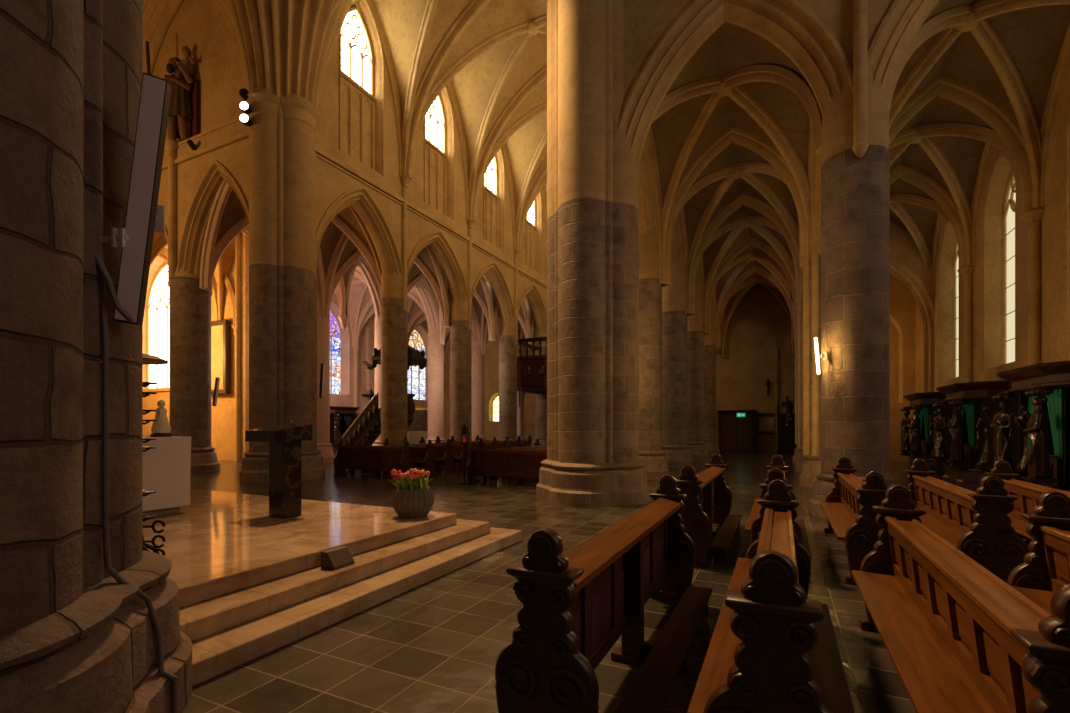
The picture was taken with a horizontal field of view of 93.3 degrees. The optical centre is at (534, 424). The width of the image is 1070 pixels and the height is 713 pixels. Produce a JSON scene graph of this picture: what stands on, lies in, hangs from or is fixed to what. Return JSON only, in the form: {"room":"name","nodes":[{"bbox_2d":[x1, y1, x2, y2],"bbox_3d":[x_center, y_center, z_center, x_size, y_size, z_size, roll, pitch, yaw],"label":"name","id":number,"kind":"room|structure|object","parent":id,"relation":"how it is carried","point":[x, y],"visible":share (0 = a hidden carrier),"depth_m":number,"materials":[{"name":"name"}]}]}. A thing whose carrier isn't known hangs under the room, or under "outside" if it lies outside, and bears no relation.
{"room":"church","nodes":[
{"label":"church","id":0,"kind":"room"},
{"bbox_2d":[143,0,248,461],"bbox_3d":[-14.730,-7.500,21.209,17.900,18.200,5.240,0,0,26],"label":"wall","id":1,"kind":"structure","parent":0,"point":[200,26],"depth_m":17.02,"materials":[{"name":"paint"}]},
{"bbox_2d":[147,263,168,388],"bbox_3d":[-18.641,-5.037,25.615,3.629,6.375,0.120,0,0,26],"label":"window","id":2,"kind":"structure","parent":1,"relation":"in","point":[158,297],"depth_m":25.96,"materials":[{"name":"white glass"}]},
{"bbox_2d":[143,234,240,461],"bbox_3d":[-17.182,-3.400,24.252,9.820,10.000,0.506,0,0,26],"label":"trim","id":3,"kind":"structure","parent":1,"relation":"attached to","point":[235,295],"depth_m":21.93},
{"bbox_2d":[143,0,248,113],"bbox_3d":[-4.751,-13.025,8.502,30.300,7.350,11.360,0,0,26],"label":"trim","id":4,"kind":"structure","parent":1,"relation":"attached to","point":[158,15],"depth_m":17.74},
{"bbox_2d":[150,228,248,320],"bbox_3d":[-16.654,-6.718,21.933,13.008,4.265,4.275,0,0,26],"label":"trim","id":5,"kind":"structure","parent":1,"relation":"attached to","point":[217,288],"depth_m":22.51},
{"bbox_2d":[162,118,248,285],"bbox_3d":[-12.030,-7.100,17.055,9.400,4.800,0.790,0,0,26],"label":"trim","id":6,"kind":"structure","parent":1,"relation":"attached to","point":[171,146],"depth_m":16.94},
{"bbox_2d":[145,41,198,142],"bbox_3d":[-12.209,-11.173,17.204,1.630,3.420,0.924,0,0,12],"label":"statue","id":7,"kind":"object","parent":6,"relation":"on","point":[183,117],"visible":0.8,"depth_m":17.01,"materials":[{"name":"paint"}]},
{"bbox_2d":[211,319,229,394],"bbox_3d":[-14.723,-3.050,23.042,2.240,3.300,0.220,0,0,26],"label":"framed painting","id":8,"kind":"object","parent":1,"relation":"attached to","point":[220,329],"visible":0.51,"depth_m":22.73,"materials":[{"name":"fabric"}]},
{"bbox_2d":[152,226,248,294],"bbox_3d":[-16.650,-6.700,21.948,12.800,4.200,4.000,0,0,26],"label":"ceiling","id":9,"kind":"structure","parent":0,"point":[228,256],"depth_m":22.33,"materials":[{"name":"paint"}]},
{"bbox_2d":[215,189,532,338],"bbox_3d":[-4.538,-6.550,26.682,3.500,3.900,23.050,0,0,26],"label":"ceiling","id":10,"kind":"structure","parent":0,"point":[234,212],"depth_m":20.84,"materials":[{"name":"paint"}]},
{"bbox_2d":[330,292,427,445],"bbox_3d":[-11.912,-3.600,32.488,0.850,10.400,19.100,0,0,26],"label":"wall","id":11,"kind":"structure","parent":0,"point":[367,335],"depth_m":32.97,"materials":[{"name":"paint"}]},
{"bbox_2d":[330,309,341,393],"bbox_3d":[-12.812,-4.640,30.869,0.115,5.480,2.630,0,0,26],"label":"window","id":12,"kind":"structure","parent":11,"relation":"in","point":[335,334],"depth_m":31.58,"materials":[{"name":"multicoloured glass"}]},
{"bbox_2d":[352,345,359,413],"bbox_3d":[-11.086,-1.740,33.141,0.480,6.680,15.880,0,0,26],"label":"column","id":13,"kind":"structure","parent":11,"relation":"attached to","point":[355,347],"depth_m":32.21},
{"bbox_2d":[408,329,425,399],"bbox_3d":[-9.122,-4.640,38.414,0.115,5.480,2.710,0,0,26],"label":"window","id":14,"kind":"structure","parent":11,"relation":"in","point":[416,376],"depth_m":38.71,"materials":[{"name":"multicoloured glass"}]},
{"bbox_2d":[317,256,518,355],"bbox_3d":[-5.550,-6.725,29.393,0.840,4.150,19.130,0,0,26],"label":"wall","id":15,"kind":"structure","parent":0,"point":[362,264],"depth_m":27.39,"materials":[{"name":"paint"}]},
{"bbox_2d":[338,266,498,343],"bbox_3d":[-8.723,-6.750,30.928,6.350,3.500,19.100,0,0,26],"label":"ceiling","id":16,"kind":"structure","parent":0,"point":[355,290],"depth_m":31.42,"materials":[{"name":"paint"}]},
{"bbox_2d":[315,0,546,333],"bbox_3d":[-2.493,-10.300,25.743,0.940,11.400,23.160,0,0,26],"label":"wall","id":17,"kind":"structure","parent":0,"point":[336,190],"depth_m":20.18,"materials":[{"name":"paint"}]},
{"bbox_2d":[341,7,375,169],"bbox_3d":[-6.343,-11.940,17.769,0.329,5.480,1.840,0,0,26],"label":"window","id":18,"kind":"structure","parent":17,"relation":"in","point":[357,62],"depth_m":17.83,"materials":[{"name":"white glass"}]},
{"bbox_2d":[199,180,534,362],"bbox_3d":[-7.704,-6.490,28.208,10.772,4.120,23.313,0,0,26],"label":"trim","id":19,"kind":"structure","parent":17,"relation":"attached to","point":[326,287],"depth_m":23.09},
{"bbox_2d":[311,0,546,251],"bbox_3d":[1.861,-12.567,23.527,9.240,6.166,23.409,0,0,26],"label":"vault ribs","id":20,"kind":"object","parent":17,"relation":"attached to","point":[419,100],"depth_m":19.52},
{"bbox_2d":[315,145,546,344],"bbox_3d":[-2.086,-6.980,25.483,0.480,5.160,23.050,0,0,26],"label":"trim","id":21,"kind":"structure","parent":17,"relation":"attached to","point":[320,153],"depth_m":20.20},
{"bbox_2d":[425,95,446,214],"bbox_3d":[-4.410,-11.940,21.722,0.329,5.480,1.840,0,0,26],"label":"window","id":22,"kind":"structure","parent":17,"relation":"in","point":[436,155],"depth_m":21.87,"materials":[{"name":"white glass"}]},
{"bbox_2d":[484,155,498,246],"bbox_3d":[-2.411,-11.940,25.809,0.329,5.480,1.840,0,0,26],"label":"window","id":23,"kind":"structure","parent":17,"relation":"in","point":[491,175],"depth_m":25.98,"materials":[{"name":"white glass"}]},
{"bbox_2d":[527,200,536,270],"bbox_3d":[-0.412,-11.940,29.896,0.329,5.480,1.840,0,0,26],"label":"window","id":24,"kind":"structure","parent":17,"relation":"in","point":[531,216],"depth_m":30.09,"materials":[{"name":"white glass"}]},
{"bbox_2d":[373,0,546,210],"bbox_3d":[1.871,-12.550,23.547,8.970,6.100,23.050,0,0,26],"label":"ceiling","id":25,"kind":"structure","parent":0,"point":[474,85],"depth_m":20.62,"materials":[{"name":"paint"}]},
{"bbox_2d":[182,451,1025,712],"bbox_3d":[-6.874,1.600,18.947,47.000,0.001,44.000,0,0,26],"label":"floor","id":26,"kind":"structure","parent":0,"point":[434,646],"depth_m":3.99,"materials":[{"name":"stone"}]},
{"bbox_2d":[0,0,191,712],"bbox_3d":[-2.935,-7.150,2.193,2.247,17.500,2.247,0,0,-19],"label":"pier","id":27,"kind":"object","parent":26,"relation":"on","point":[74,638],"visible":0.96,"depth_m":2.10,"materials":[{"name":"brown stone"}]},
{"bbox_2d":[95,251,135,323],"bbox_3d":[-2.062,-0.673,2.469,0.176,0.344,0.046,0,0,-28],"label":"conduit","id":28,"kind":"object","parent":27,"relation":"attached to","point":[98,260],"visible":0.98,"depth_m":2.45,"materials":[{"name":"grey metal"}]},
{"bbox_2d":[99,72,171,325],"bbox_3d":[-2.044,-1.120,2.577,0.358,1.220,0.323,0,0,-22],"label":"loudspeaker","id":29,"kind":"object","parent":27,"relation":"attached to","point":[144,216],"visible":0.81,"depth_m":2.52,"materials":[{"name":"grey metal"}]},
{"bbox_2d":[114,74,165,321],"bbox_3d":[-1.967,-1.115,2.515,0.284,1.189,0.065,0,0,19],"label":"diffuser","id":30,"kind":"object","parent":29,"relation":"attached to","point":[136,238],"depth_m":2.52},
{"bbox_2d":[99,213,177,712],"bbox_3d":[-2.043,-0.905,2.571,0.373,4.990,0.079,0,0,-45],"label":"cable","id":31,"kind":"object","parent":27,"relation":"attached to","point":[103,301],"visible":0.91,"depth_m":2.47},
{"bbox_2d":[169,265,219,472],"bbox_3d":[-11.893,-1.950,17.450,1.728,7.100,1.728,0,0,26],"label":"round column","id":32,"kind":"structure","parent":26,"relation":"on","point":[189,304],"depth_m":16.97,"materials":[{"name":"grey stone"}]},
{"bbox_2d":[208,377,219,405],"bbox_3d":[-11.125,-1.150,17.444,0.302,1.002,0.315,0,0,0],"label":"lamp","id":33,"kind":"object","parent":32,"relation":"attached to","point":[217,380],"visible":1,"depth_m":17.41,"materials":[{"name":"black metal"}]},
{"bbox_2d":[214,378,219,405],"bbox_3d":[-10.978,-1.150,17.444,0.008,0.978,0.300,0,0,0],"label":"diffuser","id":34,"kind":"object","parent":33,"relation":"attached to","point":[217,380],"depth_m":17.41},
{"bbox_2d":[226,0,352,481],"bbox_3d":[-7.625,-6.600,15.363,4.669,16.400,4.700,0,0,-17],"label":"pier","id":35,"kind":"object","parent":26,"relation":"on","point":[287,46],"visible":0.88,"depth_m":14.56,"materials":[{"name":"grey stone"}]},
{"bbox_2d":[315,363,324,397],"bbox_3d":[-6.581,-1.350,15.355,0.302,1.056,0.244,0,0,0],"label":"lamp","id":36,"kind":"object","parent":35,"relation":"attached to","point":[322,372],"visible":0.91,"depth_m":15.32,"materials":[{"name":"black metal"}]},
{"bbox_2d":[317,299,334,462],"bbox_3d":[-9.313,-2.250,21.699,1.325,7.700,1.325,0,0,26],"label":"round column","id":37,"kind":"structure","parent":26,"relation":"on","point":[323,323],"depth_m":21.40,"materials":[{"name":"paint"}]},
{"bbox_2d":[143,489,521,686],"bbox_3d":[-6.028,1.385,5.008,8.770,0.430,8.700,0,0,26],"label":"platform","id":38,"kind":"object","parent":26,"relation":"on","point":[252,584],"visible":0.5,"depth_m":4.75,"materials":[{"name":"beige stone"}]},
{"bbox_2d":[143,353,167,554],"bbox_3d":[-3.164,0.199,4.052,0.476,1.958,0.482,0,0,26],"label":"candle stand","id":39,"kind":"object","parent":38,"relation":"on","point":[148,359],"visible":0.25,"depth_m":4.07,"materials":[{"name":"black metal"}]},
{"bbox_2d":[143,507,179,515],"bbox_3d":[-6.006,0.700,6.611,2.200,0.940,1.320,0,0,26],"label":"altar table","id":40,"kind":"object","parent":38,"relation":"on","point":[166,511],"visible":0.08,"depth_m":6.54,"materials":[{"name":"stone"}]},
{"bbox_2d":[143,436,190,511],"bbox_3d":[-6.007,0.614,6.611,2.424,0.912,1.522,0,0,26],"label":"altar cloth","id":41,"kind":"object","parent":40,"relation":"on","point":[167,467],"visible":0.25,"depth_m":6.49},
{"bbox_2d":[150,400,171,436],"bbox_3d":[-4.974,-0.090,6.719,0.240,0.489,0.240,0,0,26],"label":"statuette","id":42,"kind":"object","parent":41,"relation":"on","point":[161,427],"visible":0.99,"depth_m":6.65,"materials":[{"name":"white stone"}]},
{"bbox_2d":[245,420,311,518],"bbox_3d":[-3.304,0.552,6.525,0.570,1.235,0.540,0,0,26],"label":"lectern","id":43,"kind":"object","parent":38,"relation":"on","point":[284,440],"visible":1,"depth_m":6.37,"materials":[{"name":"black stone"}]},
{"bbox_2d":[321,546,354,569],"bbox_3d":[-1.835,1.238,4.705,0.170,0.150,0.240,0,0,26],"label":"floor monitor","id":44,"kind":"object","parent":38,"relation":"on","point":[336,558],"visible":1,"depth_m":4.64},
{"bbox_2d":[391,486,433,518],"bbox_3d":[-1.559,0.985,6.462,0.540,0.370,0.540,0,0,26],"label":"planter","id":45,"kind":"object","parent":38,"relation":"on","point":[407,503],"visible":0.89,"depth_m":6.26,"materials":[{"name":"stone"}]},
{"bbox_2d":[330,406,359,451],"bbox_3d":[-11.616,0.255,30.395,1.321,2.690,2.800,0,0,26],"label":"confessional","id":46,"kind":"object","parent":26,"relation":"on","point":[341,418],"visible":0.38,"depth_m":29.87,"materials":[{"name":"wood"}]},
{"bbox_2d":[334,439,411,476],"bbox_3d":[-4.976,1.030,15.603,2.826,1.140,0.660,0,0,26],"label":"pew","id":47,"kind":"object","parent":26,"relation":"on","point":[372,459],"visible":0.92,"depth_m":15.50,"materials":[{"name":"brown wood"}]},
{"bbox_2d":[372,314,380,445],"bbox_3d":[-7.556,-2.250,25.292,1.325,7.700,1.325,0,0,26],"label":"round column","id":48,"kind":"structure","parent":26,"relation":"on","point":[377,341],"depth_m":24.86,"materials":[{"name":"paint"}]},
{"bbox_2d":[342,345,426,445],"bbox_3d":[-6.087,-1.000,21.012,3.180,5.200,2.279,0,0,26],"label":"pulpit","id":49,"kind":"object","parent":26,"relation":"on","point":[367,425],"visible":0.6,"depth_m":20.46,"materials":[{"name":"brown wood"}]},
{"bbox_2d":[407,393,414,419],"bbox_3d":[-5.616,-0.740,20.837,1.340,1.080,1.340,0,0,26],"label":"tub","id":50,"kind":"object","parent":49,"relation":"in","point":[410,404],"depth_m":20.57,"materials":[{"name":"red wood"}]},
{"bbox_2d":[380,271,407,445],"bbox_3d":[-5.495,-2.450,19.720,1.440,8.100,1.440,0,0,26],"label":"round column","id":51,"kind":"structure","parent":26,"relation":"on","point":[393,319],"depth_m":19.29,"materials":[{"name":"grey stone"}]},
{"bbox_2d":[360,439,434,475],"bbox_3d":[-4.519,1.030,16.537,2.826,1.140,0.660,0,0,26],"label":"pew","id":52,"kind":"object","parent":26,"relation":"on","point":[423,457],"visible":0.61,"depth_m":16.02,"materials":[{"name":"brown wood"}]},
{"bbox_2d":[407,408,427,443],"bbox_3d":[-8.552,0.170,36.911,0.800,2.860,3.000,0,0,26],"label":"altar","id":53,"kind":"object","parent":26,"relation":"on","point":[418,428],"visible":0.39,"depth_m":36.99,"materials":[{"name":"stone"}]},
{"bbox_2d":[407,410,426,430],"bbox_3d":[-8.754,-0.325,37.010,0.150,1.650,2.600,0,0,26],"label":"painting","id":54,"kind":"object","parent":53,"relation":"attached to","point":[419,423],"depth_m":37.29},
{"bbox_2d":[382,438,452,473],"bbox_3d":[-4.079,1.030,17.435,2.826,1.140,0.660,0,0,26],"label":"pew","id":55,"kind":"object","parent":26,"relation":"on","point":[443,455],"visible":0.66,"depth_m":16.90,"materials":[{"name":"brown wood"}]},
{"bbox_2d":[426,327,444,442],"bbox_3d":[-5.710,-2.250,29.065,1.325,7.700,1.325,0,0,26],"label":"round column","id":56,"kind":"structure","parent":26,"relation":"on","point":[435,349],"depth_m":28.66,"materials":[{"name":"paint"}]},
{"bbox_2d":[401,437,469,470],"bbox_3d":[-3.640,1.030,18.334,2.826,1.140,0.660,0,0,26],"label":"pew","id":57,"kind":"object","parent":26,"relation":"on","point":[457,451],"visible":0.36,"depth_m":17.81,"materials":[{"name":"brown wood"}]},
{"bbox_2d":[418,437,484,466],"bbox_3d":[-3.200,1.030,19.232,2.826,1.140,0.660,0,0,26],"label":"pew","id":58,"kind":"object","parent":26,"relation":"on","point":[480,442],"visible":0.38,"depth_m":18.89,"materials":[{"name":"brown wood"}]},
{"bbox_2d":[450,298,471,440],"bbox_3d":[-3.495,-2.450,23.807,1.440,8.100,1.440,0,0,26],"label":"round column","id":59,"kind":"structure","parent":26,"relation":"on","point":[460,336],"depth_m":23.37,"materials":[{"name":"grey stone"}]},
{"bbox_2d":[458,424,470,484],"bbox_3d":[-1.904,0.790,13.678,0.340,1.620,0.332,0,0,26],"label":"stand","id":60,"kind":"object","parent":26,"relation":"on","point":[464,430],"visible":1,"depth_m":13.63,"materials":[{"name":"black metal"}]},
{"bbox_2d":[460,424,469,441],"bbox_3d":[-1.904,0.230,13.678,0.280,0.501,0.273,0,0,26],"label":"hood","id":61,"kind":"object","parent":60,"relation":"attached to","point":[464,430],"depth_m":13.60,"materials":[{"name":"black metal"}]},
{"bbox_2d":[472,339,485,440],"bbox_3d":[-3.777,-2.250,33.017,1.325,7.700,1.325,0,0,26],"label":"round column","id":62,"kind":"structure","parent":26,"relation":"on","point":[477,357],"depth_m":32.60,"materials":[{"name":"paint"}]},
{"bbox_2d":[467,442,546,485],"bbox_3d":[-0.484,1.030,13.406,2.826,1.140,0.660,0,0,26],"label":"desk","id":63,"kind":"object","parent":26,"relation":"on","point":[518,465],"visible":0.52,"depth_m":13.44,"materials":[{"name":"brown wood"}]},
{"bbox_2d":[498,317,516,440],"bbox_3d":[-1.496,-2.450,27.894,1.440,8.100,1.440,0,0,26],"label":"round column","id":64,"kind":"structure","parent":26,"relation":"on","point":[507,347],"depth_m":27.45,"materials":[{"name":"grey stone"}]},
{"bbox_2d":[517,337,546,439],"bbox_3d":[3.751,-3.484,28.779,9.350,10.169,4.400,0,0,26],"label":"balcony","id":65,"kind":"object","parent":26,"relation":"on","point":[531,370],"visible":0.23,"depth_m":28.52,"materials":[{"name":"brown wood"}]},
{"bbox_2d":[533,331,546,445],"bbox_3d":[0.503,-2.450,31.981,1.440,8.100,1.440,0,0,26],"label":"round column","id":66,"kind":"structure","parent":26,"relation":"on","point":[540,399],"depth_m":31.51,"materials":[{"name":"grey stone"}]},
{"bbox_2d":[536,0,649,506],"bbox_3d":[1.241,-7.000,11.026,2.247,17.200,2.247,0,0,-19],"label":"pier","id":67,"kind":"object","parent":26,"relation":"on","point":[592,460],"visible":1,"depth_m":10.21,"materials":[{"name":"grey stone"}]},
{"bbox_2d":[495,475,711,712],"bbox_3d":[0.706,1.030,3.412,0.660,1.140,2.826,0,0,26],"label":"pew","id":68,"kind":"object","parent":26,"relation":"on","point":[578,603],"visible":1,"depth_m":2.71,"materials":[{"name":"brown wood"}]},
{"bbox_2d":[639,228,669,479],"bbox_3d":[3.372,-2.450,15.383,1.411,8.100,1.411,0,0,26],"label":"round column","id":69,"kind":"structure","parent":26,"relation":"on","point":[651,453],"depth_m":14.93,"materials":[{"name":"grey stone"}]},
{"bbox_2d":[662,271,692,467],"bbox_3d":[5.371,-2.450,19.470,1.411,8.100,1.411,0,0,26],"label":"round column","id":70,"kind":"structure","parent":26,"relation":"on","point":[674,318],"depth_m":19.02,"materials":[{"name":"grey stone"}]},
{"bbox_2d":[688,298,708,459],"bbox_3d":[7.370,-2.450,23.558,1.411,8.100,1.411,0,0,26],"label":"round column","id":71,"kind":"structure","parent":26,"relation":"on","point":[698,448],"depth_m":23.09,"materials":[{"name":"grey stone"}]},
{"bbox_2d":[676,453,741,567],"bbox_3d":[2.423,1.030,6.969,0.660,1.140,2.826,0,0,26],"label":"pew","id":72,"kind":"object","parent":26,"relation":"on","point":[707,502],"visible":0.84,"depth_m":5.94,"materials":[{"name":"brown wood"}]},
{"bbox_2d":[704,317,719,454],"bbox_3d":[9.369,-2.450,27.645,1.411,8.100,1.411,0,0,26],"label":"round column","id":73,"kind":"structure","parent":26,"relation":"on","point":[709,349],"depth_m":27.18,"materials":[{"name":"grey stone"}]},
{"bbox_2d":[687,479,854,712],"bbox_3d":[1.474,1.030,3.036,0.660,1.140,2.826,0,0,26],"label":"pew","id":74,"kind":"object","parent":26,"relation":"on","point":[773,648],"visible":1,"depth_m":1.85,"materials":[{"name":"brown wood"}]},
{"bbox_2d":[745,455,811,557],"bbox_3d":[3.174,1.030,6.580,0.660,1.140,2.826,0,0,26],"label":"pew","id":75,"kind":"object","parent":26,"relation":"on","point":[777,468],"visible":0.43,"depth_m":5.62,"materials":[{"name":"brown wood"}]},
{"bbox_2d":[781,396,793,452],"bbox_3d":[14.661,-0.050,29.317,0.660,3.300,0.507,0,0,26],"label":"figure statue","id":76,"kind":"object","parent":26,"relation":"on","point":[787,430],"visible":1,"depth_m":29.14,"materials":[{"name":"brown wood"}]},
{"bbox_2d":[793,327,799,462],"bbox_3d":[11.736,-2.350,21.422,1.440,7.900,1.440,0,0,26],"label":"round column","id":77,"kind":"structure","parent":26,"relation":"on","point":[797,450],"depth_m":21.59,"materials":[{"name":"grey stone"}]},
{"bbox_2d":[795,303,805,471],"bbox_3d":[9.737,-2.350,17.335,1.440,7.900,1.440,0,0,26],"label":"round column","id":78,"kind":"structure","parent":26,"relation":"on","point":[798,466],"depth_m":17.48,"materials":[{"name":"grey stone"}]},
{"bbox_2d":[799,201,820,487],"bbox_3d":[7.737,-2.350,13.248,1.440,7.900,1.440,0,0,26],"label":"round column","id":79,"kind":"structure","parent":26,"relation":"on","point":[811,466],"depth_m":13.16,"materials":[{"name":"grey stone"}]},
{"bbox_2d":[809,72,894,518],"bbox_3d":[5.615,-2.200,8.886,1.400,7.600,1.400,0,0,26],"label":"round column","id":80,"kind":"structure","parent":26,"relation":"on","point":[855,191],"depth_m":8.48,"materials":[{"name":"stone"}]},
{"bbox_2d":[814,337,827,374],"bbox_3d":[4.967,-1.200,8.760,0.172,0.657,0.120,0,0,-4],"label":"lamp","id":81,"kind":"object","parent":80,"relation":"attached to","point":[819,356],"visible":1,"depth_m":8.75,"materials":[{"name":"glass"}]},
{"bbox_2d":[814,338,818,373],"bbox_3d":[4.886,-1.200,8.755,0.008,0.636,0.120,0,0,-4],"label":"diffuser","id":82,"kind":"object","parent":81,"relation":"attached to","point":[816,342],"depth_m":8.76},
{"bbox_2d":[820,456,887,585],"bbox_3d":[3.964,1.030,6.193,0.660,1.140,2.826,0,0,26],"label":"pew","id":83,"kind":"object","parent":26,"relation":"on","point":[849,512],"visible":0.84,"depth_m":5.06,"materials":[{"name":"brown wood"}]},
{"bbox_2d":[899,392,951,473],"bbox_3d":[13.753,0.255,17.764,1.301,2.690,2.800,0,0,26],"label":"confessional","id":84,"kind":"object","parent":26,"relation":"on","point":[922,429],"visible":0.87,"depth_m":17.13,"materials":[{"name":"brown wood"}]},
{"bbox_2d":[923,406,928,442],"bbox_3d":[13.545,-0.051,17.520,0.083,1.305,0.660,0,0,26],"label":"curtain","id":85,"kind":"object","parent":84,"relation":"hanging from","point":[925,408],"depth_m":17.29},
{"bbox_2d":[851,485,1069,712],"bbox_3d":[2.211,1.030,2.654,0.660,1.140,2.826,0,0,26],"label":"pew","id":86,"kind":"object","parent":26,"relation":"on","point":[958,638],"visible":1,"depth_m":2.31,"materials":[{"name":"brown wood"}]},
{"bbox_2d":[905,458,1028,582],"bbox_3d":[4.773,1.030,5.798,0.660,1.140,2.826,0,0,26],"label":"pew","id":87,"kind":"object","parent":26,"relation":"on","point":[978,524],"visible":0.8,"depth_m":4.63,"materials":[{"name":"brown wood"}]},
{"bbox_2d":[929,380,1018,487],"bbox_3d":[11.767,0.255,13.726,1.321,2.690,2.800,0,0,26],"label":"confessional","id":88,"kind":"object","parent":26,"relation":"on","point":[974,409],"visible":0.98,"depth_m":13.04,"materials":[{"name":"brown wood"}]},
{"bbox_2d":[957,405,964,427],"bbox_3d":[11.845,-0.051,14.044,0.083,1.305,0.640,0,0,26],"label":"curtain","id":89,"kind":"object","parent":88,"relation":"hanging from","point":[962,412],"depth_m":13.92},
{"bbox_2d":[965,400,973,447],"bbox_3d":[11.568,-0.051,13.478,0.083,1.305,0.660,0,0,26],"label":"curtain","id":90,"kind":"object","parent":88,"relation":"hanging from","point":[969,406],"depth_m":13.26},
{"bbox_2d":[985,460,1069,551],"bbox_3d":[5.572,1.030,5.429,0.660,1.140,2.826,0,0,26],"label":"pew","id":91,"kind":"object","parent":26,"relation":"on","point":[1028,494],"visible":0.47,"depth_m":5.99,"materials":[{"name":"brown wood"}]},
{"bbox_2d":[988,361,1069,491],"bbox_3d":[9.733,0.255,9.544,1.301,2.690,2.800,0,0,26],"label":"confessional","id":92,"kind":"object","parent":26,"relation":"on","point":[1043,419],"visible":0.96,"depth_m":9.08,"materials":[{"name":"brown wood"}]},
{"bbox_2d":[1028,396,1038,452],"bbox_3d":[9.802,-0.051,9.867,0.083,1.305,0.640,0,0,26],"label":"curtain","id":93,"kind":"object","parent":92,"relation":"hanging from","point":[1031,408],"depth_m":10.05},
{"bbox_2d":[1046,388,1063,458],"bbox_3d":[9.525,-0.051,9.301,0.083,1.305,0.660,0,0,26],"label":"curtain","id":94,"kind":"object","parent":92,"relation":"hanging from","point":[1055,404],"depth_m":9.08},
{"bbox_2d":[1007,491,1069,613],"bbox_3d":[3.037,1.030,2.294,0.660,1.140,2.826,0,0,26],"label":"pew","id":95,"kind":"object","parent":26,"relation":"on","point":[1045,569],"visible":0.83,"depth_m":3.48,"materials":[{"name":"brown wood"}]},
{"bbox_2d":[444,275,796,451],"bbox_3d":[6.497,-7.200,34.449,30.600,17.600,0.600,0,0,26],"label":"wall","id":96,"kind":"structure","parent":0,"point":[759,326],"depth_m":30.90,"materials":[{"name":"paint"}]},
{"bbox_2d":[492,395,498,420],"bbox_3d":[-2.678,-1.337,38.903,1.489,2.074,0.120,0,0,26],"label":"window","id":97,"kind":"structure","parent":96,"relation":"in","point":[495,404],"depth_m":39.11,"materials":[{"name":"yellow glass"}]},
{"bbox_2d":[717,410,756,451],"bbox_3d":[12.301,0.350,30.725,2.200,2.500,0.950,0,0,26],"label":"door porch","id":98,"kind":"structure","parent":96,"relation":"in","point":[735,434],"depth_m":30.34,"materials":[{"name":"brown wood"}]},
{"bbox_2d":[756,413,774,450],"bbox_3d":[13.925,0.450,30.404,1.100,2.300,0.100,0,0,26],"label":"notice board","id":99,"kind":"object","parent":96,"relation":"attached to","point":[765,424],"visible":1,"depth_m":30.42,"materials":[{"name":"brown wood"}]},
{"bbox_2d":[775,351,795,451],"bbox_3d":[14.854,-1.400,29.938,1.120,6.000,0.120,0,0,26],"label":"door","id":100,"kind":"structure","parent":96,"relation":"in","point":[780,418],"depth_m":30.09,"materials":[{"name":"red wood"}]},
{"bbox_2d":[639,140,722,350],"bbox_3d":[6.374,-10.300,21.407,0.940,11.400,23.160,0,0,26],"label":"wall","id":101,"kind":"structure","parent":0,"point":[647,205],"depth_m":14.85,"materials":[{"name":"paint"}]},
{"bbox_2d":[617,0,939,173],"bbox_3d":[6.128,-7.200,8.580,10.930,17.600,0.880,0,0,26],"label":"arch","id":102,"kind":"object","parent":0,"point":[660,37],"depth_m":9.29,"materials":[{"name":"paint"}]},
{"bbox_2d":[852,0,868,157],"bbox_3d":[5.401,-9.920,8.379,0.230,10.960,0.230,0,0,26],"label":"trim","id":103,"kind":"structure","parent":102,"relation":"attached to","point":[860,7],"depth_m":8.30,"materials":[{"name":"stone"}]},
{"bbox_2d":[814,153,820,207],"bbox_3d":[10.670,-6.675,19.244,0.740,4.250,23.050,0,0,26],"label":"wall","id":104,"kind":"structure","parent":0,"point":[818,156],"depth_m":12.90,"materials":[{"name":"paint"}]},
{"bbox_2d":[651,0,1069,318],"bbox_3d":[10.606,-6.750,19.442,8.530,3.200,22.750,0,0,26],"label":"ceiling","id":105,"kind":"structure","parent":0,"point":[1033,37],"depth_m":12.77,"materials":[{"name":"paint"}]},
{"bbox_2d":[890,273,914,460],"bbox_3d":[14.971,-3.600,23.235,4.220,10.400,0.500,0,0,26],"label":"wall","id":106,"kind":"structure","parent":0,"point":[902,302],"depth_m":22.39,"materials":[{"name":"paint"}]},
{"bbox_2d":[890,222,934,391],"bbox_3d":[13.640,-3.600,20.491,4.240,10.400,0.740,0,0,26],"label":"wall","id":107,"kind":"structure","parent":0,"point":[906,262],"depth_m":19.62,"materials":[{"name":"paint"}]},
{"bbox_2d":[915,58,1069,410],"bbox_3d":[14.731,-3.600,17.258,0.800,10.400,23.050,0,0,26],"label":"wall","id":108,"kind":"structure","parent":0,"point":[987,274],"depth_m":13.88,"materials":[{"name":"paint"}]},
{"bbox_2d":[646,0,1069,357],"bbox_3d":[10.607,-6.300,19.442,8.789,4.200,22.994,0,0,26],"label":"vault ribs","id":109,"kind":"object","parent":108,"relation":"attached to","point":[1023,141],"depth_m":13.82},
{"bbox_2d":[953,239,958,377],"bbox_3d":[14.856,-4.290,17.531,0.115,5.380,1.910,0,0,26],"label":"window","id":110,"kind":"structure","parent":108,"relation":"in","point":[956,251],"depth_m":18.27,"materials":[{"name":"white glass"}]},
{"bbox_2d":[1002,170,1015,364],"bbox_3d":[12.857,-4.290,13.443,0.115,5.380,1.910,0,0,26],"label":"window","id":111,"kind":"structure","parent":108,"relation":"in","point":[1009,207],"depth_m":14.01,"materials":[{"name":"white glass"}]},
{"bbox_2d":[957,105,1069,382],"bbox_3d":[14.040,-2.400,16.985,0.520,8.000,15.567,0,0,26],"label":"trim","id":112,"kind":"structure","parent":108,"relation":"attached to","point":[1032,217],"depth_m":11.44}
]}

